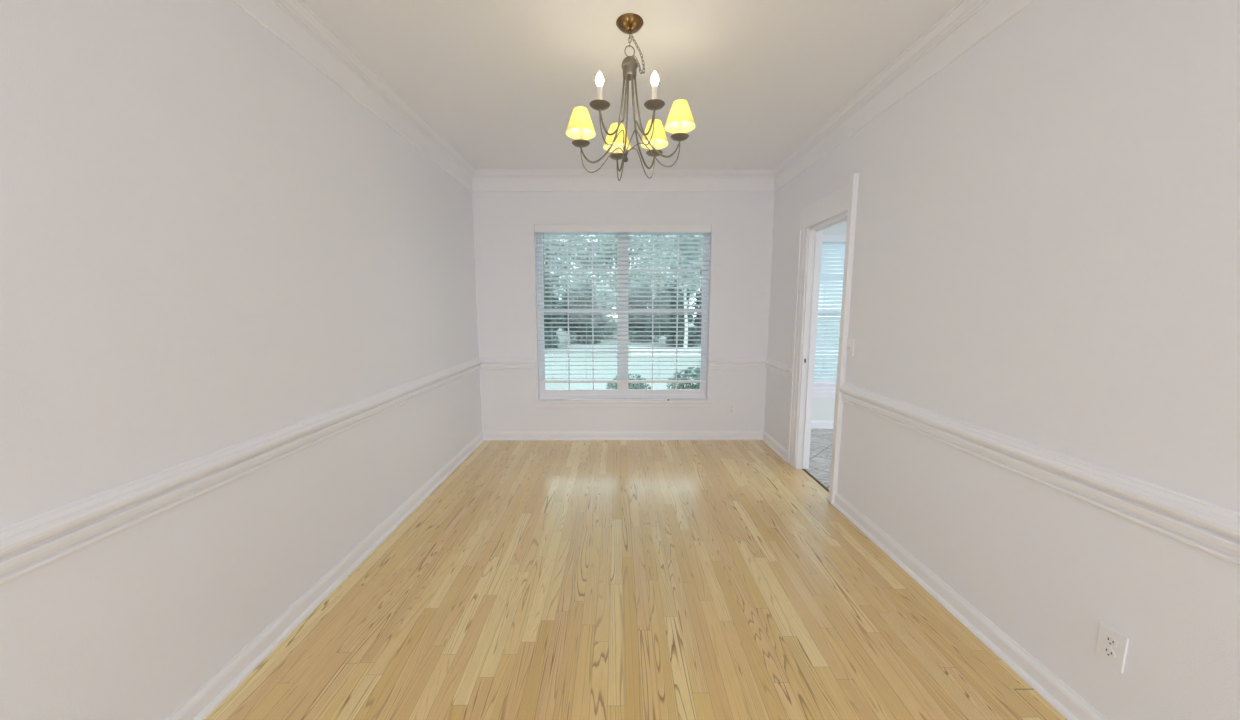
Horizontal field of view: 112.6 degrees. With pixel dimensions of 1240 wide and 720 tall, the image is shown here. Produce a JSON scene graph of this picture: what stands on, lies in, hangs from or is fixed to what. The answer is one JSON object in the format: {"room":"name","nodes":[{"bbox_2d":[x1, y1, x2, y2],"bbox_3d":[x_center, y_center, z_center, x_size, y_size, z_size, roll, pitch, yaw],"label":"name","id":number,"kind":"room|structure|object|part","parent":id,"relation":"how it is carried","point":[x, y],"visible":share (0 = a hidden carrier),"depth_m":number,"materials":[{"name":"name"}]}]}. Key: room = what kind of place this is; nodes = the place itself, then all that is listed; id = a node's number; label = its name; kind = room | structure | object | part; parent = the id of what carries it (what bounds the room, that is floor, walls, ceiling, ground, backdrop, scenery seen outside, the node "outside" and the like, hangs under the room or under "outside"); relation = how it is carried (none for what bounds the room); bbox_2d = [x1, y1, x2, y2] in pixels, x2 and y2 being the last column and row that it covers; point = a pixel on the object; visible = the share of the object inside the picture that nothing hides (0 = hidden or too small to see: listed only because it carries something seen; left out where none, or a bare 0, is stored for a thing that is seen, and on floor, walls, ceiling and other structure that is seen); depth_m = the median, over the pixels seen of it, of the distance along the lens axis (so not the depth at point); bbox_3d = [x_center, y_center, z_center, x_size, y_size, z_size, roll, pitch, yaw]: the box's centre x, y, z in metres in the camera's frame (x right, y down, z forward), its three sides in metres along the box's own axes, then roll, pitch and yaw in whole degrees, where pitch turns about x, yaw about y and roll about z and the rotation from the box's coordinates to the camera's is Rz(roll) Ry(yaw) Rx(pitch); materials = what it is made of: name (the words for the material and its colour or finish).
{"room":"dining room","nodes":[
{"label":"dining room","id":0,"kind":"room"},
{"bbox_2d":[0,0,481,719],"bbox_3d":[-1.515,-0.075,0.835,0.120,2.740,6.893,0,7,0],"label":"wall","id":1,"kind":"structure","parent":0,"point":[208,244],"depth_m":1.40,"materials":[{"name":"white paint"}]},
{"bbox_2d":[0,357,480,585],"bbox_3d":[-1.437,0.468,0.904,0.035,0.132,6.893,0,7,0],"label":"trim","id":2,"kind":"structure","parent":1,"relation":"attached to","point":[27,545],"depth_m":1.32,"materials":[{"name":"white paint"}]},
{"bbox_2d":[165,432,483,719],"bbox_3d":[-1.440,1.239,1.002,0.030,0.092,6.893,0,7,0],"label":"baseboard","id":3,"kind":"structure","parent":1,"relation":"attached to","point":[218,687],"depth_m":1.86,"materials":[{"name":"white paint"}]},
{"bbox_2d":[231,0,474,191],"bbox_3d":[-1.424,-1.337,0.676,0.062,0.194,6.893,0,7,0],"label":"trim","id":4,"kind":"structure","parent":1,"relation":"attached to","point":[293,22],"depth_m":2.21,"materials":[{"name":"white paint"}]},
{"bbox_2d":[472,192,774,430],"bbox_3d":[0.025,-0.516,4.333,3.239,2.740,0.140,0,7,0],"label":"wall","id":5,"kind":"structure","parent":0,"point":[741,234],"depth_m":4.24,"materials":[{"name":"white paint"}]},
{"bbox_2d":[479,357,536,369],"bbox_3d":[-1.171,0.038,4.308,0.606,0.132,0.035,0,7,0],"label":"trim","id":6,"kind":"structure","parent":5,"relation":"attached to","point":[487,363],"depth_m":4.31,"materials":[{"name":"white paint"}]},
{"bbox_2d":[536,232,709,398],"bbox_3d":[0.030,-0.481,4.373,1.792,1.804,0.059,0,7,0],"label":"window","id":7,"kind":"structure","parent":5,"relation":"in","point":[622,391],"depth_m":4.39,"materials":[{"name":"white plastic"}]},
{"bbox_3d":[-0.417,-0.925,4.328,0.842,0.856,0.022,0,7,0],"label":"sash","id":8,"kind":"part","parent":7,"relation":"part of","materials":[{"name":"white plastic"}]},
{"bbox_3d":[-0.417,-0.085,4.410,0.842,0.919,0.022,0,7,0],"label":"sash","id":9,"kind":"part","parent":7,"relation":"part of","materials":[{"name":"white plastic"}]},
{"bbox_2d":[534,225,710,382],"bbox_3d":[0.030,-0.563,4.288,1.782,1.619,0.073,0,7,0],"label":"window blind","id":10,"kind":"object","parent":7,"relation":"attached to","point":[543,230],"visible":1,"depth_m":4.26,"materials":[{"name":"white paint"}]},
{"bbox_3d":[-0.714,-0.551,4.294,0.002,1.554,0.056,0,7,0],"label":"ladder cord","id":11,"kind":"part","parent":10,"relation":"part of","materials":[{"name":"white fabric"}]},
{"bbox_3d":[-0.354,-0.551,4.296,0.002,1.554,0.056,0,7,0],"label":"ladder cord","id":12,"kind":"part","parent":10,"relation":"part of","materials":[{"name":"white fabric"}]},
{"bbox_3d":[0.026,-0.551,4.298,0.002,1.554,0.056,0,7,0],"label":"ladder cord","id":13,"kind":"part","parent":10,"relation":"part of","materials":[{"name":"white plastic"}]},
{"bbox_3d":[0.030,0.228,4.396,1.772,0.022,0.052,0,7,0],"label":"rail","id":14,"kind":"part","parent":10,"relation":"part of","materials":[{"name":"white plastic"}]},
{"bbox_3d":[0.416,-0.552,4.300,0.002,1.554,0.056,0,7,0],"label":"ladder cord","id":15,"kind":"part","parent":10,"relation":"part of","materials":[{"name":"white fabric"}]},
{"bbox_3d":[0.836,-0.552,4.302,0.002,1.554,0.056,0,7,0],"label":"ladder cord","id":16,"kind":"part","parent":10,"relation":"part of","materials":[{"name":"white fabric"}]},
{"bbox_3d":[0.477,-0.086,4.415,0.842,0.919,0.022,0,7,0],"label":"sash","id":17,"kind":"part","parent":7,"relation":"part of","materials":[{"name":"white plastic"}]},
{"bbox_3d":[0.477,-0.926,4.333,0.842,0.856,0.022,0,7,0],"label":"sash","id":18,"kind":"part","parent":7,"relation":"part of","materials":[{"name":"white plastic"}]},
{"bbox_2d":[482,431,763,439],"bbox_3d":[0.036,0.808,4.414,3.019,0.092,0.030,0,7,0],"label":"baseboard","id":19,"kind":"structure","parent":5,"relation":"attached to","point":[487,435],"depth_m":4.41,"materials":[{"name":"white paint"}]},
{"bbox_2d":[535,403,710,407],"bbox_3d":[0.036,0.478,4.378,1.860,0.052,0.020,0,7,0],"label":"trim","id":20,"kind":"structure","parent":5,"relation":"attached to","point":[537,405],"depth_m":4.37,"materials":[{"name":"white paint"}]},
{"bbox_2d":[472,169,774,191],"bbox_3d":[0.036,-1.766,4.073,3.019,0.194,0.062,0,7,0],"label":"trim","id":21,"kind":"structure","parent":5,"relation":"attached to","point":[483,180],"depth_m":4.10,"materials":[{"name":"white paint"}]},
{"bbox_2d":[533,399,713,402],"bbox_3d":[0.037,0.437,4.401,1.902,0.024,0.121,0,7,0],"label":"trim","id":22,"kind":"structure","parent":5,"relation":"attached to","point":[539,400],"depth_m":4.34,"materials":[{"name":"white paint"}]},
{"bbox_2d":[564,399,668,400],"bbox_3d":[-0.035,0.422,4.364,1.108,0.014,0.024,0,7,0],"label":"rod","id":23,"kind":"object","parent":22,"relation":"on","point":[564,399],"visible":1,"depth_m":4.35,"materials":[{"name":"white plastic"}]},
{"bbox_2d":[728,403,734,413],"bbox_3d":[1.185,0.519,4.395,0.074,0.120,0.009,0,7,0],"label":"wall outlet","id":24,"kind":"object","parent":5,"relation":"attached to","point":[731,406],"visible":1,"depth_m":4.39,"materials":[{"name":"white plastic"}]},
{"bbox_2d":[708,357,766,369],"bbox_3d":[1.237,0.036,4.321,0.617,0.132,0.035,0,7,0],"label":"trim","id":25,"kind":"structure","parent":5,"relation":"attached to","point":[714,363],"depth_m":4.32,"materials":[{"name":"white paint"}]},
{"bbox_2d":[301,0,960,169],"bbox_3d":[1.359,-1.519,0.936,5.870,0.100,7.423,0,7,0],"label":"ceiling","id":26,"kind":"structure","parent":0,"point":[501,82],"depth_m":2.30,"materials":[{"name":"white paint"}]},
{"bbox_2d":[566,13,694,180],"bbox_3d":[0.049,-1.268,2.009,0.563,0.666,0.624,7,10,43],"label":"chandelier","id":27,"kind":"object","parent":26,"relation":"hanging from","point":[680,121],"visible":1,"depth_m":2.01,"materials":[{"name":"yellow fabric"}]},
{"bbox_3d":[-0.196,-1.186,2.058,0.151,0.114,0.151,0,7,0],"label":"lamp shade","id":28,"kind":"part","parent":27,"relation":"part of","materials":[{"name":"yellow fabric"}]},
{"bbox_3d":[-0.087,-1.208,1.778,0.035,0.063,0.035,0,7,0],"label":"bulb","id":29,"kind":"part","parent":27,"relation":"part of","materials":[{"name":"white glass"}]},
{"bbox_3d":[-0.088,-1.175,2.037,0.229,0.383,0.009,1,7,12],"label":"arm","id":30,"kind":"part","parent":27,"relation":"part of","materials":[{"name":"gold metal"}]},
{"bbox_3d":[-0.028,-1.183,1.882,0.009,0.329,0.242,4,8,30],"label":"arm","id":31,"kind":"part","parent":27,"relation":"part of","materials":[{"name":"gold metal"}]},
{"bbox_3d":[-0.016,-1.216,2.250,0.151,0.114,0.151,0,7,0],"label":"lamp shade","id":32,"kind":"part","parent":27,"relation":"part of","materials":[{"name":"yellow fabric"}]},
{"bbox_3d":[0.012,-1.191,2.143,0.009,0.377,0.234,-2,7,-14],"label":"arm","id":33,"kind":"part","parent":27,"relation":"part of","materials":[{"name":"gold metal"}]},
{"bbox_3d":[0.103,-1.182,1.881,0.009,0.329,0.232,-3,8,-24],"label":"arm","id":34,"kind":"part","parent":27,"relation":"part of","materials":[{"name":"gold metal"}]},
{"bbox_3d":[0.123,-1.191,2.123,0.009,0.373,0.232,5,9,33],"label":"arm","id":35,"kind":"part","parent":27,"relation":"part of","materials":[{"name":"gold metal"}]},
{"bbox_3d":[0.185,-1.216,2.213,0.151,0.114,0.151,0,7,0],"label":"lamp shade","id":36,"kind":"part","parent":27,"relation":"part of","materials":[{"name":"yellow fabric"}]},
{"bbox_3d":[0.149,-1.208,1.775,0.035,0.063,0.035,0,7,0],"label":"bulb","id":37,"kind":"part","parent":27,"relation":"part of","materials":[{"name":"white glass"}]},
{"bbox_3d":[0.184,-1.183,2.021,0.232,0.363,0.009,-1,7,-5],"label":"arm","id":38,"kind":"part","parent":27,"relation":"part of","materials":[{"name":"gold metal"}]},
{"bbox_3d":[0.295,-1.202,2.029,0.151,0.114,0.151,0,7,0],"label":"lamp shade","id":39,"kind":"part","parent":27,"relation":"part of","materials":[{"name":"yellow fabric"}]},
{"bbox_2d":[204,440,1066,719],"bbox_3d":[0.022,1.304,1.089,3.194,0.060,7.033,0,7,0],"label":"floor","id":40,"kind":"structure","parent":0,"point":[539,579],"depth_m":1.94,"materials":[{"name":"brown wood"}]},
{"bbox_2d":[806,429,832,488],"bbox_3d":[2.947,1.071,2.935,2.676,0.060,4.123,0,7,0],"label":"floor","id":41,"kind":"structure","parent":0,"point":[821,439],"depth_m":3.96,"materials":[{"name":"tile"}]},
{"bbox_2d":[812,221,846,419],"bbox_3d":[2.958,-0.569,4.745,2.631,2.740,0.120,0,7,0],"label":"wall","id":42,"kind":"structure","parent":0,"point":[822,408],"depth_m":4.82,"materials":[{"name":"white paint"}]},
{"bbox_2d":[811,420,833,428],"bbox_3d":[2.959,0.754,4.837,2.631,0.092,0.030,0,7,0],"label":"baseboard","id":43,"kind":"structure","parent":42,"relation":"attached to","point":[816,424],"depth_m":4.83,"materials":[{"name":"white paint"}]},
{"bbox_2d":[813,393,835,397],"bbox_3d":[2.484,0.409,4.798,0.960,0.061,0.016,0,7,0],"label":"trim","id":44,"kind":"structure","parent":42,"relation":"attached to","point":[815,395],"depth_m":4.79,"materials":[{"name":"white paint"}]},
{"bbox_2d":[813,389,835,392],"bbox_3d":[2.484,0.361,4.807,1.000,0.030,0.104,0,7,0],"label":"trim","id":45,"kind":"structure","parent":42,"relation":"attached to","point":[814,390],"depth_m":4.76,"materials":[{"name":"white paint"}]},
{"bbox_2d":[814,308,840,388],"bbox_3d":[2.484,-0.530,4.776,0.900,1.745,0.055,0,7,0],"label":"window","id":46,"kind":"structure","parent":42,"relation":"in","point":[816,386],"depth_m":4.85,"materials":[{"name":"white plastic"}]},
{"bbox_3d":[2.484,-0.530,4.776,0.900,1.745,0.055,0,7,0],"label":"frame","id":47,"kind":"part","parent":46,"relation":"part of","materials":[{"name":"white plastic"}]},
{"bbox_2d":[814,235,845,383],"bbox_3d":[2.484,-0.553,4.708,0.890,1.679,0.069,0,7,0],"label":"window blind","id":48,"kind":"object","parent":46,"relation":"attached to","point":[833,246],"visible":0.3,"depth_m":4.70,"materials":[{"name":"white paint"}]},
{"bbox_3d":[2.484,0.268,4.818,0.880,0.022,0.052,0,7,0],"label":"rail","id":49,"kind":"part","parent":48,"relation":"part of","materials":[{"name":"white plastic"}]},
{"bbox_3d":[2.484,-0.542,4.716,0.002,1.614,0.056,0,7,0],"label":"ladder cord","id":50,"kind":"part","parent":48,"relation":"part of","materials":[{"name":"white fabric"}]},
{"bbox_2d":[764,0,1239,719],"bbox_3d":[1.614,-0.077,0.853,0.100,2.740,6.893,0,7,0],"label":"wall","id":51,"kind":"structure","parent":0,"point":[1047,241],"depth_m":1.44,"materials":[{"name":"white paint"}]},
{"bbox_2d":[762,431,786,461],"bbox_3d":[1.532,0.846,4.108,0.030,0.092,0.663,0,7,0],"label":"baseboard","id":52,"kind":"structure","parent":51,"relation":"attached to","point":[773,444],"depth_m":4.07,"materials":[{"name":"white paint"}]},
{"bbox_2d":[765,357,790,379],"bbox_3d":[1.530,0.074,4.026,0.035,0.132,0.633,0,7,0],"label":"trim","id":53,"kind":"structure","parent":51,"relation":"attached to","point":[783,369],"depth_m":3.97,"materials":[{"name":"white paint"}]},
{"bbox_2d":[803,469,828,491],"bbox_3d":[1.606,0.990,3.324,0.019,0.008,0.597,0,7,0],"label":"trim","id":54,"kind":"structure","parent":51,"relation":"attached to","point":[805,470],"depth_m":3.37,"materials":[{"name":"brown"}]},
{"bbox_2d":[786,173,858,503],"bbox_3d":[1.585,-0.140,3.233,0.140,2.268,0.828,0,7,0],"label":"door frame","id":55,"kind":"structure","parent":51,"relation":"in","point":[842,202],"depth_m":3.42,"materials":[{"name":"white paint"}]},
{"bbox_3d":[1.536,-0.079,3.581,0.026,2.060,0.151,0,7,0],"label":"casing","id":56,"kind":"part","parent":55,"relation":"part of","materials":[{"name":"white paint"}]},
{"bbox_3d":[1.535,-0.092,2.852,0.036,2.268,0.060,0,7,0],"label":"casing","id":57,"kind":"part","parent":55,"relation":"part of","materials":[{"name":"white paint"}]},
{"bbox_2d":[846,338,853,355],"bbox_3d":[1.543,-0.087,2.782,0.022,0.116,0.078,0,7,0],"label":"light switch","id":58,"kind":"object","parent":51,"relation":"attached to","point":[850,342],"visible":1,"depth_m":2.77,"materials":[{"name":"white plastic"}]},
{"bbox_2d":[772,0,1034,191],"bbox_3d":[1.533,-1.339,0.693,0.062,0.194,6.893,0,7,0],"label":"trim","id":59,"kind":"structure","parent":51,"relation":"attached to","point":[968,22],"depth_m":2.21,"materials":[{"name":"white paint"}]},
{"bbox_2d":[832,492,1107,719],"bbox_3d":[1.553,1.330,0.278,0.030,0.092,5.402,0,7,0],"label":"baseboard","id":60,"kind":"structure","parent":51,"relation":"attached to","point":[1067,702],"depth_m":1.76,"materials":[{"name":"white paint"}]},
{"bbox_2d":[840,383,1239,565],"bbox_3d":[1.551,0.559,0.181,0.035,0.132,5.402,0,7,0],"label":"trim","id":61,"kind":"structure","parent":51,"relation":"attached to","point":[1213,529],"depth_m":1.37,"materials":[{"name":"white paint"}]},
{"bbox_2d":[1095,621,1128,673],"bbox_3d":[1.558,0.910,1.311,0.009,0.120,0.074,0,7,0],"label":"wall outlet","id":62,"kind":"object","parent":51,"relation":"attached to","point":[1111,646],"visible":1,"depth_m":1.31,"materials":[{"name":"white plastic"}]},
{"bbox_2d":[1103,646,1115,658],"bbox_3d":[1.556,0.930,1.313,0.004,0.027,0.033,0,7,0],"label":"receptacle","id":63,"kind":"object","parent":62,"relation":"attached to","point":[1109,652],"depth_m":1.31,"materials":[{"name":"grey plastic"}]},
{"bbox_2d":[1105,635,1116,647],"bbox_3d":[1.556,0.891,1.308,0.004,0.027,0.033,0,7,0],"label":"receptacle","id":64,"kind":"object","parent":62,"relation":"attached to","point":[1110,640],"depth_m":1.31,"materials":[{"name":"grey plastic"}]},
{"label":"outside","id":65,"kind":"structure","parent":0,"visible":0},
{"bbox_2d":[544,319,838,388],"bbox_3d":[-0.083,-0.043,15.113,120.000,0.200,110.000,0,7,0],"label":"ground","id":66,"kind":"structure","parent":65,"point":[550,371],"depth_m":12.21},
{"bbox_2d":[543,276,566,347],"bbox_3d":[-3.583,-1.999,18.448,2.418,3.630,2.563,0,7,0],"label":"tree","id":67,"kind":"object","parent":66,"relation":"on","point":[546,285],"visible":0.19,"depth_m":18.09,"materials":[{"name":"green plant"}]},
{"bbox_2d":[542,235,589,302],"bbox_3d":[-4.535,-5.838,26.473,5.733,8.466,5.407,5,9,37],"label":"tree","id":68,"kind":"object","parent":66,"relation":"on","point":[545,240],"visible":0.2,"depth_m":25.76,"materials":[{"name":"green plant"}]},
{"bbox_2d":[558,284,603,343],"bbox_3d":[-2.083,-2.209,20.680,2.434,3.449,2.297,4,8,26],"label":"tree","id":69,"kind":"object","parent":66,"relation":"on","point":[587,285],"visible":0.58,"depth_m":20.33,"materials":[{"name":"green plant"}]},
{"bbox_2d":[550,235,614,299],"bbox_3d":[-3.666,-8.207,40.177,6.518,9.735,6.280,0,7,3],"label":"tree","id":70,"kind":"object","parent":66,"relation":"on","point":[581,249],"visible":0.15,"depth_m":38.96,"materials":[{"name":"green plant"}]},
{"bbox_2d":[585,285,616,339],"bbox_3d":[-1.082,-2.590,23.454,2.476,3.424,2.806,-5,9,-37],"label":"tree","id":71,"kind":"object","parent":66,"relation":"on","point":[597,294],"visible":0.33,"depth_m":23.08,"materials":[{"name":"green plant"}]},
{"bbox_2d":[577,235,661,320],"bbox_3d":[0.191,-5.930,28.214,5.497,8.212,5.297,-5,9,-34],"label":"tree","id":72,"kind":"object","parent":66,"relation":"on","point":[600,240],"visible":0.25,"depth_m":27.47,"materials":[{"name":"green plant"}]},
{"bbox_2d":[606,373,650,388],"bbox_3d":[0.121,0.578,6.375,0.766,0.771,0.837,1,7,9],"label":"shrub","id":73,"kind":"object","parent":66,"relation":"on","point":[634,385],"visible":0.13,"depth_m":6.27,"materials":[{"name":"green plant"}]},
{"bbox_2d":[628,284,660,342],"bbox_3d":[1.009,-2.360,21.872,2.297,3.449,2.434,-5,9,-34],"label":"tree","id":74,"kind":"object","parent":66,"relation":"on","point":[629,294],"visible":0.49,"depth_m":21.40,"materials":[{"name":"green plant"}]},
{"bbox_2d":[632,235,698,308],"bbox_3d":[3.042,-7.604,35.397,6.280,9.735,6.518,-5,9,-35],"label":"tree","id":75,"kind":"object","parent":66,"relation":"on","point":[651,240],"visible":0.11,"depth_m":34.02,"materials":[{"name":"green plant"}]},
{"bbox_2d":[645,277,698,346],"bbox_3d":[2.409,-2.048,18.836,2.563,3.630,2.418,-4,8,-30],"label":"tree","id":76,"kind":"object","parent":66,"relation":"on","point":[665,285],"visible":0.47,"depth_m":18.38,"materials":[{"name":"green plant"}]},
{"bbox_2d":[666,366,699,388],"bbox_3d":[1.129,0.538,6.128,0.994,0.916,0.910,0,7,0],"label":"shrub","id":77,"kind":"object","parent":66,"relation":"on","point":[688,373],"visible":0.11,"depth_m":6.07,"materials":[{"name":"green plant"}]},
{"bbox_2d":[679,236,702,297],"bbox_3d":[5.975,-5.858,26.634,5.461,8.466,5.667,1,7,4],"label":"tree","id":78,"kind":"object","parent":66,"relation":"on","point":[679,236],"visible":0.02,"depth_m":25.92,"materials":[{"name":"green plant"}]},
{"bbox_2d":[690,286,701,343],"bbox_3d":[4.412,-2.098,20.135,2.224,3.340,2.358,-4,8,-26],"label":"tree","id":79,"kind":"object","parent":66,"relation":"on","point":[697,294],"visible":0.02,"depth_m":20.07,"materials":[{"name":"green plant"}]},
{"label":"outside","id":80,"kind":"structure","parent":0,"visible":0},
{"bbox_2d":[629,347,837,354],"bbox_3d":[8.158,-0.373,16.881,15.500,0.012,3.100,0,7,0],"label":"path","id":81,"kind":"structure","parent":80,"point":[629,347],"depth_m":16.97,"materials":[{"name":"concrete"}]},
{"bbox_2d":[648,235,702,353],"bbox_3d":[2.450,-2.828,15.475,2.715,5.241,2.886,-1,7,-12],"label":"tree","id":82,"kind":"object","parent":81,"relation":"on","point":[662,240],"visible":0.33,"depth_m":15.17,"materials":[{"name":"green plant"}]},
{"bbox_3d":[2.450,-3.935,15.335,2.715,3.010,2.886,-1,7,-12],"label":"crown","id":83,"kind":"part","parent":82,"relation":"part of","materials":[{"name":"green plant"}]}
]}

